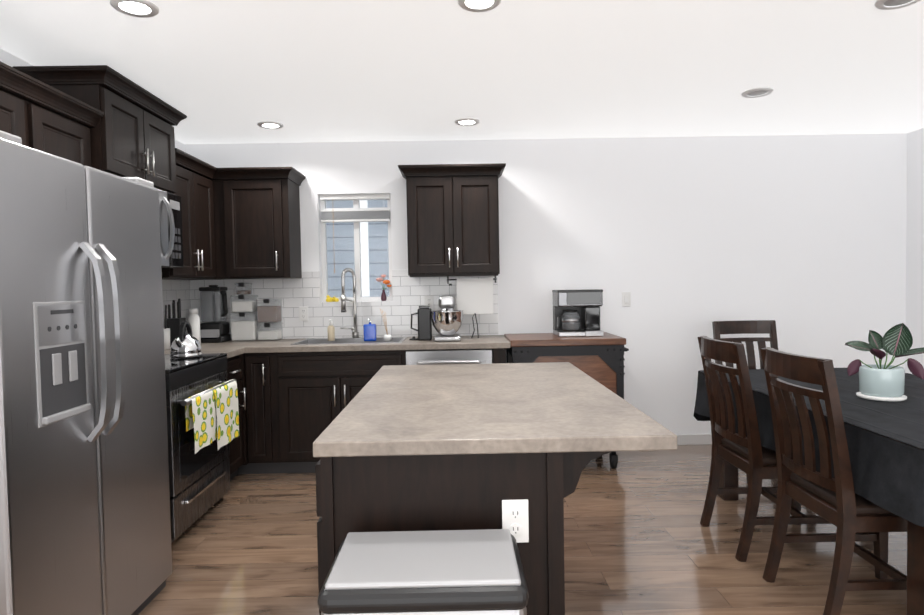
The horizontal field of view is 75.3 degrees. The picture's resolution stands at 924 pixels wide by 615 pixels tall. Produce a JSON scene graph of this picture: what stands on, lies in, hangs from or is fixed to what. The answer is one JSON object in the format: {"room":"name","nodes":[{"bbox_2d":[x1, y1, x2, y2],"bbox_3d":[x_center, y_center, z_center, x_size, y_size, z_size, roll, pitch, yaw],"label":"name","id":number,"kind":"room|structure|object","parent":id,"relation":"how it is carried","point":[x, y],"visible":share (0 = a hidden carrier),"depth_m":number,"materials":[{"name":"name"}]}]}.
{"room":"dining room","nodes":[
{"label":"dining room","id":0,"kind":"room"},
{"bbox_2d":[0,48,184,151],"bbox_3d":[-2.178,0.093,0.803,0.120,2.460,8.134,-1,2,-1],"label":"wall","id":1,"kind":"structure","parent":0,"point":[9,59],"depth_m":2.89,"materials":[{"name":"white paint"}]},
{"bbox_2d":[0,65,35,148],"bbox_3d":[-1.969,-0.730,2.253,0.347,0.390,0.467,-1,2,-1],"label":"upper cabinet","id":2,"kind":"object","parent":1,"relation":"attached to","point":[17,103],"depth_m":2.41,"materials":[{"name":"brown wood"}]},
{"bbox_2d":[32,81,95,168],"bbox_3d":[-1.973,-0.747,2.713,0.347,0.390,0.453,-1,2,-1],"label":"upper cabinet","id":3,"kind":"object","parent":1,"relation":"attached to","point":[65,126],"depth_m":2.71,"materials":[{"name":"brown wood"}]},
{"bbox_2d":[16,65,179,188],"bbox_3d":[-1.957,-0.925,3.313,0.397,0.502,0.754,-1,2,-1],"label":"upper cabinet","id":4,"kind":"object","parent":1,"relation":"attached to","point":[135,130],"depth_m":3.11,"materials":[{"name":"brown wood"}]},
{"bbox_2d":[108,169,183,268],"bbox_3d":[-1.909,-0.447,3.240,0.473,0.436,0.566,-1,2,-1],"label":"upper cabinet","id":5,"kind":"object","parent":1,"relation":"attached to","point":[169,198],"depth_m":3.50,"materials":[{"name":"metal"}]},
{"bbox_2d":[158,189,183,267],"bbox_3d":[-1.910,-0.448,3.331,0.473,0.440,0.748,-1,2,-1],"label":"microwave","id":6,"kind":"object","parent":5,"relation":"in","point":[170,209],"depth_m":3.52,"materials":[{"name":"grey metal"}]},
{"bbox_2d":[162,279,193,330],"bbox_3d":[-2.143,0.031,3.836,0.006,0.530,1.800,-1,2,-1],"label":"tile backsplash","id":7,"kind":"structure","parent":1,"relation":"attached to","point":[175,290],"depth_m":4.51,"materials":[{"name":"white tile"}]},
{"bbox_2d":[180,193,187,268],"bbox_3d":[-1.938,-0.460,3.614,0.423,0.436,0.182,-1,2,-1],"label":"upper cabinet","id":8,"kind":"object","parent":1,"relation":"attached to","point":[183,220],"depth_m":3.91,"materials":[{"name":"brown wood"}]},
{"bbox_2d":[161,153,215,279],"bbox_3d":[-1.983,-0.593,4.053,0.347,0.795,0.694,-1,2,-1],"label":"upper cabinet","id":9,"kind":"object","parent":1,"relation":"attached to","point":[197,185],"depth_m":4.11,"materials":[{"name":"brown wood"}]},
{"bbox_2d":[0,0,923,143],"bbox_3d":[0.717,-1.229,0.799,6.015,0.080,8.164,-1,2,-1],"label":"ceiling","id":10,"kind":"structure","parent":0,"point":[229,71],"depth_m":3.11,"materials":[{"name":"white paint"}]},
{"bbox_2d":[110,0,158,17],"bbox_3d":[-1.315,-1.207,2.409,0.176,0.010,0.176,-1,2,-1],"label":"recessed light","id":11,"kind":"object","parent":10,"relation":"in","point":[140,7],"visible":0.98,"depth_m":2.41,"materials":[{"name":"white metal"}]},
{"bbox_2d":[257,121,283,128],"bbox_3d":[-1.337,-1.272,4.182,0.176,0.010,0.176,-1,2,-1],"label":"recessed light","id":12,"kind":"object","parent":10,"relation":"in","point":[269,124],"visible":0.96,"depth_m":4.16,"materials":[{"name":"white"}]},
{"bbox_2d":[454,118,479,125],"bbox_3d":[0.035,-1.296,4.188,0.176,0.010,0.176,-1,2,-1],"label":"recessed light","id":13,"kind":"object","parent":10,"relation":"in","point":[468,121],"visible":0.98,"depth_m":4.17,"materials":[{"name":"white"}]},
{"bbox_2d":[457,0,500,11],"bbox_3d":[0.070,-1.232,2.411,0.176,0.010,0.176,-1,2,-1],"label":"recessed light","id":14,"kind":"object","parent":10,"relation":"in","point":[475,4],"visible":0.98,"depth_m":2.43,"materials":[{"name":"white"}]},
{"bbox_2d":[741,87,772,97],"bbox_3d":[1.797,-1.307,3.646,0.176,0.010,0.176,-1,2,-1],"label":"recessed light","id":15,"kind":"object","parent":10,"relation":"in","point":[755,92],"visible":0.96,"depth_m":3.63,"materials":[{"name":"white"}]},
{"bbox_2d":[874,0,919,9],"bbox_3d":[1.799,-1.264,2.457,0.176,0.010,0.176,-1,2,-1],"label":"recessed light","id":16,"kind":"object","parent":10,"relation":"in","point":[879,4],"visible":0.94,"depth_m":2.49,"materials":[{"name":"white metal"}]},
{"bbox_2d":[138,445,906,614],"bbox_3d":[0.761,1.299,0.891,6.015,0.060,8.164,-1,2,-1],"label":"floor","id":17,"kind":"structure","parent":0,"point":[639,539],"depth_m":2.92,"materials":[{"name":"brown wood"}]},
{"bbox_2d":[0,130,171,614],"bbox_3d":[-1.659,0.371,2.166,0.871,1.785,0.954,-1,2,-1],"label":"refrigerator","id":18,"kind":"object","parent":17,"relation":"on","point":[85,525],"visible":1,"depth_m":2.03,"materials":[{"name":"grey metal"}]},
{"bbox_2d":[165,353,238,542],"bbox_3d":[-1.737,0.704,3.375,0.726,1.035,0.754,-1,2,-1],"label":"range","id":19,"kind":"object","parent":17,"relation":"on","point":[202,412],"visible":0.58,"depth_m":3.26,"materials":[{"name":"grey metal"}]},
{"bbox_2d":[170,321,202,358],"bbox_3d":[-1.636,0.188,3.529,0.176,0.212,0.212,-1,2,-1],"label":"kettle","id":20,"kind":"object","parent":19,"relation":"on","point":[186,344],"visible":1,"depth_m":3.49,"materials":[{"name":"silver metal"}]},
{"bbox_2d":[225,356,247,480],"bbox_3d":[-1.813,0.764,3.965,0.637,0.875,0.411,-1,2,-1],"label":"base cabinet","id":21,"kind":"object","parent":17,"relation":"on","point":[238,456],"depth_m":4.08,"materials":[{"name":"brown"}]},
{"bbox_2d":[244,352,279,473],"bbox_3d":[-1.415,0.739,4.453,0.230,0.875,0.648,-1,2,-1],"label":"base cabinet","id":22,"kind":"object","parent":17,"relation":"on","point":[259,367],"depth_m":4.16,"materials":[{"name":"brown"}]},
{"bbox_2d":[164,348,243,359],"bbox_3d":[-1.815,0.307,3.934,0.649,0.040,0.381,-1,2,-1],"label":"countertop","id":23,"kind":"structure","parent":22,"relation":"on","point":[230,352],"depth_m":3.95,"materials":[{"name":"beige stone"}]},
{"bbox_2d":[276,340,403,472],"bbox_3d":[-0.850,0.728,4.470,0.900,0.875,0.625,-1,2,-1],"label":"base cabinet","id":24,"kind":"object","parent":17,"relation":"on","point":[296,397],"depth_m":4.16,"materials":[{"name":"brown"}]},
{"bbox_2d":[201,336,510,351],"bbox_3d":[-0.906,0.272,4.444,2.478,0.040,0.643,-1,2,-1],"label":"countertop","id":25,"kind":"structure","parent":24,"relation":"on","point":[316,344],"depth_m":4.16,"materials":[{"name":"beige stone"}]},
{"bbox_2d":[164,305,170,349],"bbox_3d":[-2.047,0.134,4.082,0.104,0.300,0.104,-1,2,-1],"label":"utensil crock","id":26,"kind":"object","parent":25,"relation":"on","point":[166,338],"visible":0.38,"depth_m":4.07,"materials":[{"name":"white ceramic"}]},
{"bbox_2d":[167,299,185,346],"bbox_3d":[-2.049,0.106,4.291,0.100,0.340,0.100,-1,2,-1],"label":"knife block","id":27,"kind":"object","parent":25,"relation":"on","point":[173,323],"visible":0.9,"depth_m":4.25,"materials":[{"name":"black plastic"}]},
{"bbox_2d":[188,308,200,343],"bbox_3d":[-1.970,0.139,4.403,0.084,0.264,0.084,-1,2,-1],"label":"water bottle","id":28,"kind":"object","parent":25,"relation":"on","point":[194,319],"visible":0.69,"depth_m":4.37,"materials":[{"name":"white plastic"}]},
{"bbox_2d":[199,285,230,342],"bbox_3d":[-1.889,0.045,4.595,0.214,0.435,0.200,-1,2,-1],"label":"blender","id":29,"kind":"object","parent":25,"relation":"on","point":[213,331],"visible":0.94,"depth_m":4.53,"materials":[{"name":"black plastic"}]},
{"bbox_2d":[230,283,259,340],"bbox_3d":[-1.691,0.032,4.665,0.194,0.450,0.148,-1,2,-1],"label":"canisters","id":30,"kind":"object","parent":25,"relation":"on","point":[244,330],"visible":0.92,"depth_m":4.61,"materials":[{"name":"white ceramic"}]},
{"bbox_2d":[256,299,282,340],"bbox_3d":[-1.502,0.093,4.674,0.169,0.320,0.138,-1,2,-1],"label":"canisters","id":31,"kind":"object","parent":25,"relation":"on","point":[265,314],"visible":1,"depth_m":4.62,"materials":[{"name":"ceramic"}]},
{"bbox_2d":[327,319,334,340],"bbox_3d":[-0.985,0.169,4.497,0.054,0.162,0.067,-1,2,-1],"label":"soap dispenser","id":32,"kind":"object","parent":25,"relation":"on","point":[331,331],"visible":1,"depth_m":4.48,"materials":[{"name":"beige plastic"}]},
{"bbox_2d":[290,337,406,344],"bbox_3d":[-0.822,0.344,4.487,0.786,0.198,0.486,-1,2,-1],"label":"sink","id":33,"kind":"object","parent":25,"relation":"in","point":[354,340],"depth_m":4.65,"materials":[{"name":"silver metal"}]},
{"bbox_2d":[340,268,358,337],"bbox_3d":[-0.884,-0.034,4.644,0.143,0.548,0.151,-1,2,-1],"label":"faucet","id":34,"kind":"object","parent":25,"relation":"on","point":[355,334],"depth_m":4.67,"materials":[{"name":"silver metal"}]},
{"bbox_2d":[363,319,376,340],"bbox_3d":[-0.679,0.163,4.411,0.090,0.170,0.090,-1,2,-1],"label":"soap dispenser","id":35,"kind":"object","parent":25,"relation":"on","point":[370,331],"visible":1,"depth_m":4.40,"materials":[{"name":"blue"}]},
{"bbox_2d":[380,309,391,340],"bbox_3d":[-0.565,0.124,4.456,0.082,0.240,0.062,-1,2,-1],"label":"reed diffuser","id":36,"kind":"object","parent":25,"relation":"on","point":[387,337],"visible":1,"depth_m":4.44,"materials":[{"name":"white ceramic"}]},
{"bbox_2d":[411,305,431,340],"bbox_3d":[-0.305,0.105,4.564,0.157,0.262,0.372,-1,2,-1],"label":"coffee grinder","id":37,"kind":"object","parent":25,"relation":"on","point":[424,329],"visible":1,"depth_m":4.38,"materials":[{"name":"black plastic"}]},
{"bbox_2d":[431,295,463,341],"bbox_3d":[-0.108,0.077,4.378,0.242,0.325,0.291,-1,2,-1],"label":"stand mixer","id":38,"kind":"object","parent":25,"relation":"on","point":[447,319],"visible":1,"depth_m":4.27,"materials":[{"name":"silver metal"}]},
{"bbox_2d":[471,313,478,337],"bbox_3d":[0.095,0.135,4.478,0.058,0.190,0.037,-1,2,-1],"label":"cable loop","id":39,"kind":"object","parent":25,"relation":"on","point":[473,325],"visible":0.96,"depth_m":4.48,"materials":[{"name":"black plastic"}]},
{"bbox_2d":[318,529,528,614],"bbox_3d":[-0.076,0.915,1.388,0.441,0.700,0.303,-1,2,-1],"label":"trash can","id":40,"kind":"object","parent":17,"relation":"on","point":[460,572],"visible":1,"depth_m":1.27,"materials":[{"name":"silver metal"}]},
{"bbox_2d":[404,348,495,364],"bbox_3d":[-0.092,0.715,4.477,0.616,0.875,0.625,-1,2,-1],"label":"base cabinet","id":41,"kind":"object","parent":17,"relation":"on","point":[454,355],"depth_m":4.15,"materials":[{"name":"grey metal"}]},
{"bbox_2d":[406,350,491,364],"bbox_3d":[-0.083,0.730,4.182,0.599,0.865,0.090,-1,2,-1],"label":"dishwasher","id":42,"kind":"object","parent":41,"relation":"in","point":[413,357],"depth_m":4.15,"materials":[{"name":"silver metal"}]},
{"bbox_2d":[313,362,676,614],"bbox_3d":[0.086,0.771,2.317,0.953,0.915,1.494,-1,2,-1],"label":"kitchen island","id":43,"kind":"object","parent":17,"relation":"on","point":[515,449],"visible":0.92,"depth_m":1.59,"materials":[{"name":"laminate"}]},
{"bbox_2d":[504,332,628,467],"bbox_3d":[0.770,0.673,4.437,0.859,0.929,0.575,-1,2,-1],"label":"cart","id":44,"kind":"object","parent":17,"relation":"on","point":[600,359],"visible":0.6,"depth_m":4.15,"materials":[{"name":"brown wood"}]},
{"bbox_2d":[552,289,603,336],"bbox_3d":[0.853,0.037,4.432,0.330,0.337,0.270,-1,2,-1],"label":"coffee maker","id":45,"kind":"object","parent":44,"relation":"on","point":[576,313],"visible":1,"depth_m":4.34,"materials":[{"name":"silver metal"}]},
{"bbox_2d":[712,320,777,482],"bbox_3d":[2.057,0.618,4.123,0.446,1.028,0.576,-1,2,-1],"label":"dining chair","id":46,"kind":"object","parent":17,"relation":"on","point":[748,327],"visible":0.21,"depth_m":4.34,"materials":[{"name":"brown wood"}]},
{"bbox_2d":[698,336,831,561],"bbox_3d":[1.535,0.668,3.006,0.576,1.028,0.446,-1,2,-1],"label":"dining chair","id":47,"kind":"object","parent":17,"relation":"on","point":[752,458],"visible":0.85,"depth_m":2.89,"materials":[{"name":"brown wood"}]},
{"bbox_2d":[693,368,923,614],"bbox_3d":[2.051,0.795,2.849,1.232,0.758,1.951,-1,2,-1],"label":"dining table","id":48,"kind":"object","parent":17,"relation":"on","point":[885,441],"visible":0.4,"depth_m":2.24,"materials":[{"name":"black fabric"}]},
{"bbox_2d":[845,323,923,401],"bbox_3d":[1.984,0.244,2.757,0.337,0.352,0.229,-1,2,-1],"label":"potted plant","id":49,"kind":"object","parent":48,"relation":"on","point":[884,382],"visible":1,"depth_m":2.73,"materials":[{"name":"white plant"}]},
{"bbox_2d":[760,347,906,614],"bbox_3d":[1.571,0.690,2.401,0.576,1.028,0.446,-1,2,-1],"label":"dining chair","id":50,"kind":"object","parent":17,"relation":"on","point":[845,509],"visible":0.92,"depth_m":2.30,"materials":[{"name":"brown wood"}]},
{"bbox_2d":[185,133,906,434],"bbox_3d":[0.700,-0.106,4.844,5.715,2.460,0.140,-1,2,-1],"label":"wall","id":51,"kind":"structure","parent":0,"point":[800,240],"depth_m":4.77,"materials":[{"name":"white paint"}]},
{"bbox_2d":[224,167,301,278],"bbox_3d":[-1.507,-0.621,4.555,0.465,0.797,0.343,-1,2,-1],"label":"upper cabinet","id":52,"kind":"object","parent":51,"relation":"attached to","point":[230,223],"depth_m":4.39,"materials":[{"name":"brown wood"}]},
{"bbox_2d":[190,270,497,338],"bbox_3d":[-0.934,-0.024,4.758,2.442,0.530,0.006,-1,2,-1],"label":"tile backsplash","id":53,"kind":"structure","parent":51,"relation":"attached to","point":[409,293],"depth_m":4.76,"materials":[{"name":"white tile"}]},
{"bbox_2d":[299,306,307,320],"bbox_3d":[-1.256,0.050,4.750,0.070,0.115,0.008,-1,2,-1],"label":"outlet","id":54,"kind":"object","parent":53,"relation":"attached to","point":[303,313],"visible":1,"depth_m":4.75,"materials":[{"name":"white plastic"}]},
{"bbox_2d":[425,295,433,309],"bbox_3d":[-0.261,-0.038,4.757,0.070,0.115,0.008,-1,2,-1],"label":"outlet","id":55,"kind":"object","parent":53,"relation":"attached to","point":[429,299],"visible":0.79,"depth_m":4.75,"materials":[{"name":"white plastic"}]},
{"bbox_2d":[320,194,392,301],"bbox_3d":[-0.847,-0.476,4.821,0.575,0.855,0.120,-1,2,-1],"label":"window","id":56,"kind":"structure","parent":51,"relation":"in","point":[356,214],"depth_m":4.83,"materials":[{"name":"white"}]},
{"bbox_2d":[326,295,338,301],"bbox_3d":[-1.038,-0.074,4.792,0.106,0.058,0.058,-1,2,-1],"label":"rubber duck","id":57,"kind":"object","parent":56,"relation":"on","point":[331,299],"visible":0.98,"depth_m":4.78},
{"bbox_2d":[376,274,391,300],"bbox_3d":[-0.626,-0.158,4.790,0.125,0.213,0.071,-1,2,-1],"label":"bud vase","id":58,"kind":"object","parent":56,"relation":"on","point":[383,294],"visible":1,"depth_m":4.78,"materials":[{"name":"pink"}]},
{"bbox_2d":[404,163,499,276],"bbox_3d":[-0.068,-0.646,4.568,0.677,0.797,0.343,-1,2,-1],"label":"upper cabinet","id":59,"kind":"object","parent":51,"relation":"attached to","point":[453,210],"depth_m":4.40,"materials":[{"name":"brown wood"}]},
{"bbox_2d":[622,292,630,305],"bbox_3d":[1.311,-0.066,4.775,0.070,0.115,0.011,-1,2,-1],"label":"switch plate","id":60,"kind":"object","parent":51,"relation":"attached to","point":[626,298],"visible":1,"depth_m":4.78,"materials":[{"name":"white plastic"}]},
{"bbox_2d":[677,434,711,444],"bbox_3d":[1.953,1.062,4.821,3.180,0.085,0.015,-1,2,-1],"label":"baseboard","id":61,"kind":"structure","parent":51,"relation":"attached to","point":[694,439],"depth_m":4.80,"materials":[{"name":"white wood"}]},
{"bbox_2d":[905,128,923,373],"bbox_3d":[3.656,-0.011,0.857,0.120,2.460,8.134,-1,2,-1],"label":"wall","id":62,"kind":"structure","parent":0,"point":[915,247],"depth_m":4.69,"materials":[{"name":"white paint"}]},
{"label":"outside","id":63,"kind":"structure","parent":0,"visible":0},
{"bbox_2d":[326,200,388,296],"bbox_3d":[-0.720,-1.193,7.322,7.000,5.500,0.100,-1,2,-1],"label":"siding","id":64,"kind":"object","parent":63,"point":[373,262],"depth_m":7.33,"materials":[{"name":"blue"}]}
]}

